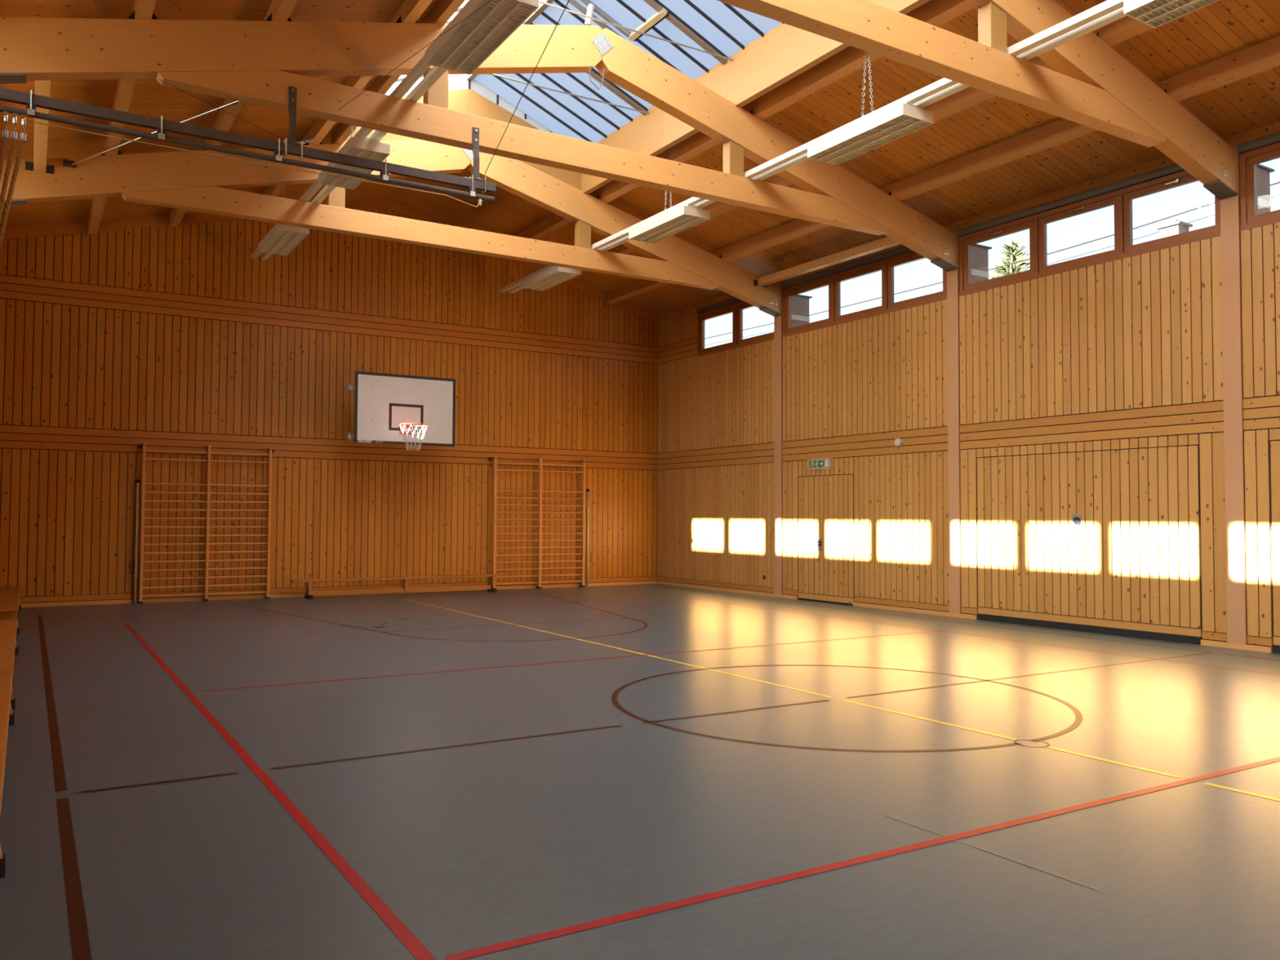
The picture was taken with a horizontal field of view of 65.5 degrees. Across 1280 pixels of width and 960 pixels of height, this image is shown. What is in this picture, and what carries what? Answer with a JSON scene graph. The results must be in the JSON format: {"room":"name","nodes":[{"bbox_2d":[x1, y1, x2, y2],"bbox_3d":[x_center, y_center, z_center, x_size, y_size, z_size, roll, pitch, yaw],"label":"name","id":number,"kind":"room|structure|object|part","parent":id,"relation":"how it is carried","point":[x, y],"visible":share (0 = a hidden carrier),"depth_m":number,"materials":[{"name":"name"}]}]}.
{"room":"sports hall","nodes":[
{"label":"sports hall","id":0,"kind":"room"},
{"bbox_2d":[0,207,657,603],"bbox_3d":[-4.879,-1.552,18.763,12.646,7.763,0.216,2,-2,-32],"label":"wall","id":1,"kind":"structure","parent":0,"point":[162,338],"depth_m":17.82,"materials":[{"name":"brown wood"}]},
{"bbox_2d":[2,197,386,239],"bbox_3d":[-7.406,-4.542,17.159,6.123,1.728,0.030,2,-2,-32],"label":"trim","id":2,"kind":"structure","parent":1,"relation":"attached to","point":[192,218],"depth_m":16.47,"materials":[{"name":"brown wood"}]},
{"bbox_2d":[137,443,274,604],"bbox_3d":[-7.367,0.733,16.924,2.162,2.640,0.175,2,-2,-32],"label":"wall bars","id":3,"kind":"object","parent":1,"relation":"attached to","point":[143,446],"visible":1,"depth_m":16.86,"materials":[{"name":"brown wood"}]},
{"bbox_2d":[20,580,657,607],"bbox_3d":[-4.833,2.093,18.528,12.246,0.062,0.028,2,-2,-32],"label":"baseboard","id":4,"kind":"structure","parent":1,"relation":"attached to","point":[288,595],"depth_m":17.18,"materials":[{"name":"brown wood"}]},
{"bbox_2d":[346,371,455,450],"bbox_3d":[-4.348,-1.165,17.782,1.922,1.350,1.989,2,-2,-32],"label":"basketball hoop","id":5,"kind":"object","parent":1,"relation":"attached to","point":[389,408],"visible":1,"depth_m":17.45,"materials":[{"name":"white plastic"}]},
{"bbox_2d":[386,198,658,323],"bbox_3d":[-2.193,-4.400,20.368,6.123,1.728,0.030,2,-2,-32],"label":"trim","id":6,"kind":"structure","parent":1,"relation":"attached to","point":[390,204],"depth_m":20.81,"materials":[{"name":"brown wood"}]},
{"bbox_2d":[488,456,586,588],"bbox_3d":[-2.050,0.877,20.198,2.162,2.640,0.175,2,-2,-32],"label":"wall bars","id":7,"kind":"object","parent":1,"relation":"attached to","point":[493,459],"visible":0.96,"depth_m":20.14,"materials":[{"name":"brown wood"}]},
{"bbox_2d":[0,583,1279,959],"bbox_3d":[1.579,1.881,8.124,12.846,0.202,25.073,2,-2,-32],"label":"floor","id":8,"kind":"structure","parent":0,"point":[647,771],"depth_m":5.46,"materials":[{"name":"grey rubber"}]},
{"bbox_2d":[0,671,14,877],"bbox_3d":[-3.611,1.493,5.446,0.286,0.332,4.000,2,-2,-32],"label":"bench","id":9,"kind":"object","parent":8,"relation":"on","point":[6,716],"visible":1,"depth_m":5.54,"materials":[{"name":"brown wood"}]},
{"bbox_3d":[-2.719,1.439,4.000,0.269,0.254,0.060,2,-2,-32],"label":"leg","id":10,"kind":"part","parent":9,"relation":"part of","materials":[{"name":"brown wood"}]},
{"bbox_3d":[-3.610,1.344,5.451,0.250,0.034,4.000,2,-2,-32],"label":"seat","id":11,"kind":"part","parent":9,"relation":"part of","materials":[{"name":"brown wood"}]},
{"bbox_3d":[-4.503,1.534,6.893,0.269,0.254,0.060,2,-2,-32],"label":"leg","id":12,"kind":"part","parent":9,"relation":"part of","materials":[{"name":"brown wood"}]},
{"bbox_2d":[0,619,18,709],"bbox_3d":[-5.736,1.606,8.892,0.286,0.332,4.000,2,-2,-32],"label":"bench","id":13,"kind":"object","parent":8,"relation":"on","point":[9,648],"visible":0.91,"depth_m":8.66,"materials":[{"name":"brown wood"}]},
{"bbox_3d":[-5.735,1.457,8.897,0.250,0.034,4.000,2,-2,-32],"label":"seat","id":14,"kind":"part","parent":13,"relation":"part of","materials":[{"name":"brown wood"}]},
{"bbox_2d":[0,586,21,634],"bbox_3d":[-8.611,1.760,13.555,0.286,0.332,4.000,2,-2,-32],"label":"bench","id":15,"kind":"object","parent":8,"relation":"on","point":[10,604],"visible":0.85,"depth_m":12.65,"materials":[{"name":"brown wood"}]},
{"bbox_3d":[-7.719,1.706,12.108,0.269,0.254,0.060,2,-2,-32],"label":"leg","id":16,"kind":"part","parent":15,"relation":"part of","materials":[{"name":"brown wood"}]},
{"bbox_3d":[-8.610,1.611,13.560,0.250,0.034,4.000,2,-2,-32],"label":"seat","id":17,"kind":"part","parent":15,"relation":"part of","materials":[{"name":"brown wood"}]},
{"bbox_2d":[128,479,140,603],"bbox_3d":[-8.301,1.010,16.357,0.103,2.035,0.134,0,-2,12],"label":"net post","id":18,"kind":"object","parent":8,"relation":"on","point":[137,481],"visible":1,"depth_m":16.33,"materials":[{"name":"metal"}]},
{"bbox_2d":[289,573,509,599],"bbox_3d":[-4.325,1.952,18.299,4.050,0.332,0.286,2,-2,-32],"label":"bench","id":19,"kind":"object","parent":8,"relation":"on","point":[491,586],"visible":1,"depth_m":18.19,"materials":[{"name":"brown wood"}]},
{"bbox_3d":[-5.793,1.906,17.395,0.060,0.254,0.269,2,-2,-32],"label":"leg","id":20,"kind":"part","parent":19,"relation":"part of","materials":[{"name":"brown wood"}]},
{"bbox_3d":[-4.324,1.803,18.304,4.050,0.034,0.250,2,-2,-32],"label":"seat","id":21,"kind":"part","parent":19,"relation":"part of","materials":[{"name":"brown wood"}]},
{"bbox_3d":[-4.324,1.919,18.300,0.060,0.199,0.200,2,-2,-32],"label":"leg","id":22,"kind":"part","parent":19,"relation":"part of","materials":[{"name":"brown wood"}]},
{"bbox_3d":[-2.856,1.986,19.203,0.060,0.254,0.269,2,-2,-32],"label":"leg","id":23,"kind":"part","parent":19,"relation":"part of","materials":[{"name":"brown wood"}]},
{"bbox_2d":[584,488,589,586],"bbox_3d":[-1.095,1.206,20.794,0.134,2.035,0.103,0,-2,15],"label":"net post","id":24,"kind":"object","parent":8,"relation":"on","point":[587,509],"visible":1,"depth_m":20.76,"materials":[{"name":"metal"}]},
{"bbox_2d":[773,280,782,594],"bbox_3d":[2.546,-0.778,18.326,0.025,5.860,0.205,2,-2,-32],"label":"timber post","id":25,"kind":"object","parent":8,"relation":"on","point":[777,319],"visible":0.89,"depth_m":18.30,"materials":[{"name":"brown wood"}]},
{"bbox_2d":[946,224,960,613],"bbox_3d":[4.687,-0.893,14.854,0.025,5.860,0.205,2,-2,-32],"label":"timber post","id":26,"kind":"object","parent":8,"relation":"on","point":[953,298],"visible":0.99,"depth_m":14.83,"materials":[{"name":"brown wood"}]},
{"bbox_2d":[1220,137,1246,644],"bbox_3d":[6.807,-1.006,11.416,0.025,5.860,0.205,2,-2,-32],"label":"timber post","id":27,"kind":"object","parent":8,"relation":"on","point":[1229,206],"visible":0.93,"depth_m":11.39,"materials":[{"name":"brown wood"}]},
{"bbox_2d":[0,0,1279,315],"bbox_3d":[1.608,-4.947,8.378,12.566,1.739,24.493,2,-2,-32],"label":"ceiling","id":28,"kind":"structure","parent":0,"point":[1220,28],"depth_m":12.63,"materials":[{"name":"brown wood"}]},
{"bbox_2d":[331,0,929,194],"bbox_3d":[1.630,-5.692,8.376,4.108,1.535,16.424,2,-2,-32],"label":"skylight","id":29,"kind":"object","parent":28,"relation":"attached to","point":[741,55],"visible":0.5,"depth_m":13.16,"materials":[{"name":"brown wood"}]},
{"bbox_3d":[-1.528,-5.388,13.491,3.908,0.037,0.022,2,-2,-32],"label":"tie rod","id":30,"kind":"part","parent":29,"relation":"part of","materials":[{"name":"grey metal"}]},
{"bbox_2d":[566,0,623,38],"bbox_3d":[-0.602,-6.033,12.991,0.963,0.438,0.045,2,-2,-32],"label":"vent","id":31,"kind":"object","parent":29,"relation":"attached to","point":[578,4],"depth_m":12.99,"materials":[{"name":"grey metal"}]},
{"bbox_2d":[579,0,669,41],"bbox_3d":[-0.292,-6.032,12.548,1.028,0.469,0.882,2,-2,-32],"label":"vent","id":32,"kind":"object","parent":29,"relation":"attached to","point":[642,15],"depth_m":12.74,"materials":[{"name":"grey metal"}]},
{"bbox_3d":[-0.469,-5.445,11.773,3.908,0.037,0.022,2,-2,-32],"label":"tie rod","id":33,"kind":"part","parent":29,"relation":"part of","materials":[{"name":"grey metal"}]},
{"bbox_2d":[657,121,1279,647],"bbox_3d":[6.822,-0.995,11.569,0.160,6.250,24.673,2,-2,-32],"label":"wall","id":34,"kind":"structure","parent":0,"point":[1125,353],"depth_m":14.64,"materials":[{"name":"brown wood"}]},
{"bbox_2d":[0,139,781,316],"bbox_3d":[-2.638,-4.204,15.242,12.200,2.052,0.206,2,-2,-32],"label":"roof truss","id":35,"kind":"object","parent":34,"relation":"attached to","point":[187,180],"visible":0.88,"depth_m":14.62,"materials":[{"name":"brown wood"}]},
{"bbox_3d":[-7.683,-3.372,12.104,0.360,0.112,0.198,2,-2,-32],"label":"bearing plate","id":36,"kind":"part","parent":35,"relation":"part of","materials":[{"name":"grey metal"}]},
{"bbox_2d":[25,80,53,173],"bbox_3d":[-6.346,-3.905,10.548,0.300,0.140,3.890,2,-2,-32],"label":"strut","id":37,"kind":"object","parent":35,"relation":"attached to","point":[42,87],"visible":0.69,"depth_m":11.14,"materials":[{"name":"wood"}]},
{"bbox_3d":[-4.342,-4.097,14.188,0.230,0.444,0.150,2,-2,-32],"label":"hanger post","id":38,"kind":"part","parent":35,"relation":"part of","materials":[{"name":"brown wood"}]},
{"bbox_3d":[-2.582,-5.029,15.187,0.290,0.288,0.008,2,-2,-32],"label":"gusset plate","id":39,"kind":"part","parent":35,"relation":"part of","materials":[{"name":"silver metal"}]},
{"bbox_3d":[-0.936,-4.005,16.285,0.230,0.444,0.150,2,-2,-32],"label":"hanger post","id":40,"kind":"part","parent":35,"relation":"part of","materials":[{"name":"brown wood"}]},
{"bbox_3d":[2.397,-3.098,18.310,0.360,0.112,0.198,2,-2,-32],"label":"bearing plate","id":41,"kind":"part","parent":35,"relation":"part of","materials":[{"name":"grey metal"}]},
{"bbox_2d":[753,236,900,287],"bbox_3d":[3.205,-3.645,16.429,0.300,0.140,3.890,2,-2,-32],"label":"beam","id":42,"kind":"structure","parent":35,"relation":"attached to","point":[886,242],"depth_m":16.48,"materials":[{"name":"wood"}]},
{"bbox_2d":[0,17,957,271],"bbox_3d":[-0.498,-4.319,11.770,12.200,2.052,0.206,2,-2,-32],"label":"roof truss","id":43,"kind":"object","parent":34,"relation":"attached to","point":[253,62],"visible":0.99,"depth_m":10.71,"materials":[{"name":"brown wood"}]},
{"bbox_3d":[-5.542,-3.486,8.632,0.360,0.112,0.198,2,-2,-32],"label":"bearing plate","id":44,"kind":"part","parent":43,"relation":"part of","materials":[{"name":"grey metal"}]},
{"bbox_2d":[88,0,158,234],"bbox_3d":[-3.578,-4.389,7.542,0.276,0.255,20.343,2,-2,-32],"label":"ceiling beam","id":45,"kind":"structure","parent":43,"relation":"on","point":[142,9],"depth_m":11.12,"materials":[{"name":"wood"}]},
{"bbox_2d":[62,98,240,168],"bbox_3d":[-5.534,-3.806,10.989,4.212,0.357,0.170,-1,-3,41],"label":"rod","id":46,"kind":"object","parent":43,"relation":"attached to","point":[69,163],"visible":0.9,"depth_m":11.12,"materials":[{"name":"silver metal"}]},
{"bbox_3d":[-7.068,-3.920,12.319,0.140,0.050,0.120,2,-2,-32],"label":"foot plate","id":47,"kind":"part","parent":46,"relation":"part of","materials":[{"name":"metal"}]},
{"bbox_2d":[169,0,297,226],"bbox_3d":[-2.555,-4.667,8.182,0.276,0.255,20.343,2,-2,-32],"label":"ceiling beam","id":48,"kind":"structure","parent":43,"relation":"on","point":[278,10],"depth_m":12.03,"materials":[{"name":"wood"}]},
{"bbox_2d":[0,85,496,207],"bbox_3d":[-3.604,-3.440,9.647,4.732,0.906,0.115,2,-2,-32],"label":"rail","id":49,"kind":"object","parent":43,"relation":"attached to","point":[31,100],"visible":1,"depth_m":9.56,"materials":[{"name":"black metal"}]},
{"bbox_2d":[0,111,8,183],"bbox_3d":[-5.402,-1.972,8.277,0.075,2.352,0.450,1,-2,-9],"label":"rope","id":50,"kind":"object","parent":49,"relation":"hanging from","point":[6,114],"visible":1,"depth_m":8.47,"materials":[{"name":"brown fabric"}]},
{"bbox_2d":[0,112,17,223],"bbox_3d":[-5.385,-1.970,8.314,0.078,2.352,0.442,0,-2,4],"label":"rope","id":51,"kind":"object","parent":49,"relation":"hanging from","point":[15,116],"visible":1,"depth_m":8.46,"materials":[{"name":"brown fabric"}]},
{"bbox_2d":[0,114,26,249],"bbox_3d":[-5.372,-1.969,8.347,0.080,2.352,0.457,0,-2,17],"label":"rope","id":52,"kind":"object","parent":49,"relation":"hanging from","point":[24,117],"visible":1,"depth_m":8.47,"materials":[{"name":"brown fabric"}]},
{"bbox_2d":[159,79,282,138],"bbox_3d":[-3.963,-3.532,9.462,1.112,0.346,0.068,1,-2,-30],"label":"wire","id":53,"kind":"object","parent":49,"relation":"attached to","point":[159,79],"visible":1,"depth_m":9.42,"materials":[{"name":"grey metal"}]},
{"bbox_3d":[-3.469,-3.032,9.683,4.145,0.095,0.034,2,-2,-31],"label":"pull cord","id":54,"kind":"part","parent":49,"relation":"part of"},
{"bbox_3d":[-3.317,-3.342,9.836,0.027,0.103,0.195,-2,-3,42],"label":"safety chain","id":55,"kind":"part","parent":49,"relation":"part of","materials":[{"name":"silver metal"}]},
{"bbox_2d":[251,0,432,220],"bbox_3d":[-1.446,-4.967,8.876,0.276,0.255,20.343,2,-2,-32],"label":"ceiling beam","id":56,"kind":"structure","parent":43,"relation":"on","point":[410,11],"depth_m":12.01,"materials":[{"name":"wood"}]},
{"bbox_2d":[250,55,447,261],"bbox_3d":[-1.956,-4.074,9.623,0.256,0.084,17.600,2,-2,-32],"label":"track","id":57,"kind":"object","parent":43,"relation":"on","point":[420,68],"visible":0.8,"depth_m":10.35,"materials":[{"name":"white metal"}]},
{"bbox_2d":[257,184,309,256],"bbox_3d":[-5.548,-4.269,15.466,0.450,1.185,1.500,2,-2,-32],"label":"light","id":58,"kind":"object","parent":57,"relation":"attached to","point":[282,239],"visible":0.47,"depth_m":15.31,"materials":[{"name":"metal"}]},
{"bbox_2d":[318,170,364,190],"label":"light","id":59,"kind":"object","parent":57,"relation":"attached to","point":[335,181],"depth_m":12.57,"materials":[{"name":"metal"}]},
{"bbox_2d":[326,162,373,173],"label":"light","id":60,"kind":"object","parent":57,"relation":"attached to","point":[331,164],"depth_m":12.12,"materials":[{"name":"metal"}]},
{"bbox_2d":[337,125,390,161],"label":"light","id":61,"kind":"object","parent":57,"relation":"attached to","point":[359,146],"depth_m":11.55,"materials":[{"name":"metal"}]},
{"bbox_2d":[424,0,538,75],"bbox_3d":[-1.419,-4.489,8.769,0.450,1.185,1.500,2,-2,-32],"label":"light","id":62,"kind":"object","parent":57,"relation":"attached to","point":[466,46],"visible":1,"depth_m":8.71,"materials":[{"name":"white metal"}]},
{"bbox_3d":[-2.201,-4.211,10.716,0.230,0.444,0.150,2,-2,-32],"label":"hanger post","id":63,"kind":"part","parent":43,"relation":"part of","materials":[{"name":"brown wood"}]},
{"bbox_2d":[588,66,604,89],"bbox_3d":[-0.501,-4.705,11.640,0.212,0.287,0.052,2,-2,-32],"label":"wire","id":64,"kind":"object","parent":43,"relation":"hanging from","point":[588,66],"visible":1,"depth_m":11.61,"materials":[{"name":"grey metal"}]},
{"bbox_3d":[-0.442,-5.143,11.716,0.290,0.288,0.008,2,-2,-32],"label":"gusset plate","id":65,"kind":"part","parent":43,"relation":"part of","materials":[{"name":"silver metal"}]},
{"bbox_3d":[1.204,-4.119,12.813,0.230,0.444,0.150,2,-2,-32],"label":"hanger post","id":66,"kind":"part","parent":43,"relation":"part of","materials":[{"name":"brown wood"}]},
{"bbox_2d":[515,0,973,239],"bbox_3d":[2.538,-4.859,11.329,0.276,0.255,20.343,2,-2,-32],"label":"ceiling beam","id":67,"kind":"structure","parent":43,"relation":"on","point":[936,13],"depth_m":12.32,"materials":[{"name":"wood"}]},
{"bbox_2d":[500,0,1126,293],"bbox_3d":[1.986,-3.967,12.050,0.256,0.084,17.600,2,-2,-32],"label":"track","id":68,"kind":"object","parent":43,"relation":"on","point":[1103,14],"visible":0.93,"depth_m":10.33,"materials":[{"name":"white metal"}]},
{"bbox_2d":[521,214,581,290],"bbox_3d":[-1.606,-4.173,17.893,0.450,1.208,1.500,2,-2,-32],"label":"light","id":69,"kind":"object","parent":68,"relation":"attached to","point":[553,276],"visible":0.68,"depth_m":17.76,"materials":[{"name":"metal"}]},
{"bbox_2d":[628,148,710,243],"bbox_3d":[0.414,-4.281,14.617,0.450,1.208,1.500,2,-2,-32],"label":"light","id":70,"kind":"object","parent":68,"relation":"attached to","point":[683,218],"visible":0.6,"depth_m":14.44,"materials":[{"name":"metal"}]},
{"bbox_3d":[0.390,-4.398,14.662,0.025,0.969,0.097,2,-2,-32],"label":"hanging chain","id":71,"kind":"part","parent":70,"relation":"part of","materials":[{"name":"silver metal"}]},
{"bbox_3d":[0.440,-4.401,14.581,0.025,0.969,0.097,2,-2,-32],"label":"hanging chain","id":72,"kind":"part","parent":70,"relation":"part of","materials":[{"name":"silver metal"}]},
{"bbox_2d":[807,51,933,164],"bbox_3d":[2.549,-4.395,11.154,0.450,1.208,1.500,2,-2,-32],"label":"light","id":73,"kind":"object","parent":68,"relation":"attached to","point":[900,121],"visible":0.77,"depth_m":11.02,"materials":[{"name":"white metal"}]},
{"bbox_3d":[2.525,-4.512,11.199,0.025,0.969,0.097,2,-2,-32],"label":"hanging chain","id":74,"kind":"part","parent":73,"relation":"part of","materials":[{"name":"silver metal"}]},
{"bbox_3d":[2.575,-4.515,11.118,0.025,0.969,0.097,2,-2,-32],"label":"hanging chain","id":75,"kind":"part","parent":73,"relation":"part of","materials":[{"name":"silver metal"}]},
{"bbox_2d":[1123,0,1219,27],"bbox_3d":[4.622,-4.506,7.793,0.450,1.208,1.500,2,-2,-32],"label":"light","id":76,"kind":"object","parent":68,"relation":"attached to","point":[1153,13],"visible":1,"depth_m":8.25,"materials":[{"name":"metal"}]},
{"bbox_2d":[581,15,1153,274],"bbox_3d":[3.643,-4.498,11.998,0.276,0.255,20.343,2,-2,-32],"label":"ceiling beam","id":77,"kind":"structure","parent":43,"relation":"on","point":[1126,28],"depth_m":11.63,"materials":[{"name":"wood"}]},
{"bbox_2d":[605,35,1279,304],"bbox_3d":[4.663,-4.165,12.616,0.276,0.255,20.343,2,-2,-32],"label":"ceiling beam","id":78,"kind":"structure","parent":43,"relation":"on","point":[1263,56],"depth_m":12.55,"materials":[{"name":"wood"}]},
{"bbox_3d":[4.537,-3.212,14.838,0.360,0.112,0.198,2,-2,-32],"label":"bearing plate","id":79,"kind":"part","parent":43,"relation":"part of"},
{"bbox_2d":[699,306,734,353],"bbox_3d":[1.570,-3.009,20.122,0.099,0.792,1.225,2,-2,-32],"label":"window","id":80,"kind":"structure","parent":34,"relation":"in","point":[731,310],"depth_m":20.22,"materials":[{"name":"brown wood"}]},
{"bbox_2d":[737,302,773,344],"bbox_3d":[2.248,-3.045,19.024,0.099,0.792,1.224,2,-2,-32],"label":"window","id":81,"kind":"structure","parent":34,"relation":"in","point":[740,319],"depth_m":19.46,"materials":[{"name":"brown wood"}]},
{"bbox_2d":[786,279,831,333],"bbox_3d":[3.018,-3.087,17.773,0.099,0.792,1.245,2,-2,-32],"label":"window","id":82,"kind":"structure","parent":34,"relation":"in","point":[828,282],"depth_m":17.88,"materials":[{"name":"brown wood"}]},
{"bbox_2d":[807,457,832,470],"bbox_3d":[3.128,-0.278,17.287,0.105,0.189,0.528,2,-2,-32],"label":"exit sign","id":83,"kind":"object","parent":34,"relation":"attached to","point":[817,464],"visible":1,"depth_m":17.25,"materials":[{"name":"green plastic"}]},
{"bbox_3d":[3.089,-0.280,17.319,0.004,0.113,0.355,2,-2,-32],"label":"green panel","id":84,"kind":"part","parent":83,"relation":"part of","materials":[{"name":"green plastic"}]},
{"bbox_2d":[798,474,854,605],"bbox_3d":[3.191,1.020,17.204,0.055,2.188,1.405,2,-2,-32],"label":"door","id":85,"kind":"structure","parent":34,"relation":"in","point":[826,565],"depth_m":17.18,"materials":[{"name":"brown wood"}]},
{"bbox_3d":[2.985,1.137,17.546,0.011,0.200,0.124,2,-2,-32],"label":"handle plate","id":86,"kind":"part","parent":85,"relation":"part of","materials":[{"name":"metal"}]},
{"bbox_3d":[3.127,1.129,17.316,0.011,0.200,0.124,2,-2,-32],"label":"handle plate","id":87,"kind":"part","parent":85,"relation":"part of","materials":[{"name":"metal"}]},
{"bbox_2d":[834,263,884,321],"bbox_3d":[3.690,-3.122,16.684,0.099,0.792,1.215,2,-2,-32],"label":"window","id":88,"kind":"structure","parent":34,"relation":"in","point":[838,280],"depth_m":16.77,"materials":[{"name":"brown wood"}]},
{"bbox_2d":[894,436,903,447],"bbox_3d":[4.086,-0.598,15.761,0.088,0.175,0.175,2,-2,-32],"label":"fire alarm","id":89,"kind":"object","parent":34,"relation":"attached to","point":[898,442],"visible":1,"depth_m":15.73,"materials":[{"name":"white plastic"}]},
{"bbox_2d":[887,253,946,308],"bbox_3d":[4.350,-3.158,15.614,0.099,0.792,1.240,2,-2,-32],"label":"window","id":90,"kind":"structure","parent":34,"relation":"in","point":[891,265],"depth_m":15.86,"materials":[{"name":"brown wood"}]},
{"bbox_2d":[656,580,1272,653],"bbox_3d":[6.787,1.891,11.318,0.030,0.062,24.439,2,-2,-32],"label":"baseboard","id":91,"kind":"structure","parent":34,"relation":"attached to","point":[1205,642],"depth_m":15.48,"materials":[{"name":"brown wood"}]},
{"bbox_2d":[716,0,1237,199],"bbox_3d":[1.622,-4.432,8.332,12.200,2.052,0.206,2,-2,-32],"label":"roof truss","id":92,"kind":"object","parent":34,"relation":"attached to","point":[1093,86],"visible":1,"depth_m":9.60,"materials":[{"name":"brown wood"}]},
{"bbox_2d":[338,0,491,109],"bbox_3d":[-1.747,-3.769,8.513,0.017,0.058,4.036,2,-3,-40],"label":"wire","id":93,"kind":"object","parent":92,"relation":"attached to","point":[491,0],"visible":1,"depth_m":8.73,"materials":[{"name":"grey metal"}]},
{"bbox_2d":[484,0,569,174],"bbox_3d":[-1.000,-3.549,8.903,0.014,0.361,3.960,1,-2,-20],"label":"wire","id":94,"kind":"object","parent":92,"relation":"attached to","point":[568,0],"visible":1,"depth_m":8.82,"materials":[{"name":"grey metal"}]},
{"bbox_3d":[3.324,-4.232,9.375,0.230,0.444,0.150,2,-2,-32],"label":"hanger post","id":95,"kind":"part","parent":92,"relation":"part of","materials":[{"name":"brown wood"}]},
{"bbox_3d":[6.657,-3.325,11.400,0.360,0.112,0.198,2,-2,-32],"label":"bearing plate","id":96,"kind":"part","parent":92,"relation":"part of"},
{"bbox_2d":[696,131,1279,314],"bbox_3d":[5.049,-3.707,14.402,0.046,0.095,14.698,2,-2,-32],"label":"roller blinds","id":97,"kind":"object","parent":34,"relation":"attached to","point":[1268,140],"depth_m":13.72,"materials":[{"name":"grey fabric"}]},
{"bbox_2d":[697,142,1279,357],"bbox_3d":[5.119,-3.203,14.429,0.164,0.900,14.698,2,-2,-32],"label":"window frames","id":98,"kind":"structure","parent":34,"relation":"attached to","point":[1244,225],"depth_m":13.75,"materials":[{"name":"brown wood"}]},
{"bbox_2d":[963,220,1034,290],"bbox_3d":[5.159,-3.201,14.302,0.099,0.792,1.245,2,-2,-32],"label":"window","id":99,"kind":"structure","parent":34,"relation":"in","point":[967,285],"depth_m":14.35,"materials":[{"name":"brown wood"}]},
{"bbox_2d":[1038,195,1119,272],"bbox_3d":[5.831,-3.237,13.213,0.099,0.792,1.215,2,-2,-32],"label":"window","id":100,"kind":"structure","parent":34,"relation":"in","point":[1042,235],"depth_m":13.25,"materials":[{"name":"brown wood"}]},
{"bbox_2d":[977,445,1201,644],"bbox_3d":[5.745,0.806,13.080,0.040,2.343,3.225,2,-2,-32],"label":"door","id":101,"kind":"structure","parent":34,"relation":"in","point":[1105,539],"depth_m":12.86,"materials":[{"name":"brown wood"}]},
{"bbox_3d":[5.750,0.535,13.083,0.009,0.170,0.144,2,-2,-32],"label":"shell plate","id":102,"kind":"part","parent":101,"relation":"part of","materials":[{"name":"grey metal"}]},
{"bbox_2d":[1123,174,1220,252],"bbox_3d":[6.490,-3.272,12.143,0.099,0.792,1.240,2,-2,-32],"label":"window","id":103,"kind":"structure","parent":34,"relation":"in","point":[1128,197],"depth_m":12.30,"materials":[{"name":"brown wood"}]},
{"bbox_2d":[1245,148,1279,223],"bbox_3d":[7.279,-3.314,10.864,0.099,0.792,1.245,2,-2,-32],"label":"window","id":104,"kind":"structure","parent":34,"relation":"in","point":[1252,215],"depth_m":11.32,"materials":[{"name":"brown wood"}]},
{"bbox_2d":[1270,440,1279,653],"bbox_3d":[7.855,0.694,9.669,0.028,2.343,3.220,2,-2,-32],"label":"door","id":105,"kind":"structure","parent":34,"relation":"in","point":[1274,445],"depth_m":10.99,"materials":[{"name":"brown wood"}]},
{"label":"outside","id":106,"kind":"structure","parent":0,"visible":0},
{"bbox_3d":[-0.356,2.951,29.065,210.000,0.350,230.000,2,-2,-32],"label":"ground","id":107,"kind":"structure","parent":106,"visible":0},
{"bbox_2d":[791,294,812,327],"bbox_3d":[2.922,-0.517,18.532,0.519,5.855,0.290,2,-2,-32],"label":"building","id":108,"kind":"structure","parent":107,"relation":"on","point":[800,303],"depth_m":18.52,"materials":[{"name":"concrete"}]},
{"bbox_2d":[970,244,991,284],"bbox_3d":[5.063,-0.631,15.060,0.519,5.855,0.290,2,-2,-32],"label":"wall pier","id":109,"kind":"structure","parent":107,"relation":"on","point":[979,253],"depth_m":15.06,"materials":[{"name":"concrete"}]},
{"bbox_2d":[988,235,1030,279],"bbox_3d":[9.015,-1.575,23.603,5.515,8.396,5.296,2,-2,-32],"label":"conifer tree","id":110,"kind":"object","parent":107,"relation":"on","point":[1013,255],"visible":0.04,"depth_m":23.68,"materials":[{"name":"green plant"}]},
{"bbox_2d":[1155,217,1192,238],"bbox_3d":[15.360,-1.835,25.692,7.600,9.130,7.100,2,-2,-32],"label":"house","id":111,"kind":"structure","parent":107,"relation":"on","point":[1184,228],"depth_m":24.26,"materials":[{"name":"stone"}]},
{"bbox_2d":[1256,164,1274,214],"bbox_3d":[7.183,-0.744,11.622,0.519,5.855,0.290,2,-2,-32],"label":"wall pier","id":112,"kind":"structure","parent":107,"relation":"on","point":[1264,203],"depth_m":11.65,"materials":[{"name":"concrete"}]},
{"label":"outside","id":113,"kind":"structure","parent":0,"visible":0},
{"bbox_2d":[704,181,1279,338],"bbox_3d":[7.747,-4.913,19.629,0.022,1.156,55.001,2,-2,-32],"label":"power line","id":114,"kind":"object","parent":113,"point":[1279,181],"visible":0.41,"depth_m":19.30,"materials":[{"name":"black metal"}]},
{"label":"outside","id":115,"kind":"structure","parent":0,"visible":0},
{"bbox_2d":[706,194,1279,345],"bbox_3d":[7.745,-4.713,19.622,0.012,1.144,55.000,2,-2,-32],"label":"power line","id":116,"kind":"object","parent":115,"point":[1278,194],"visible":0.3,"depth_m":18.80,"materials":[{"name":"black metal"}]}
]}

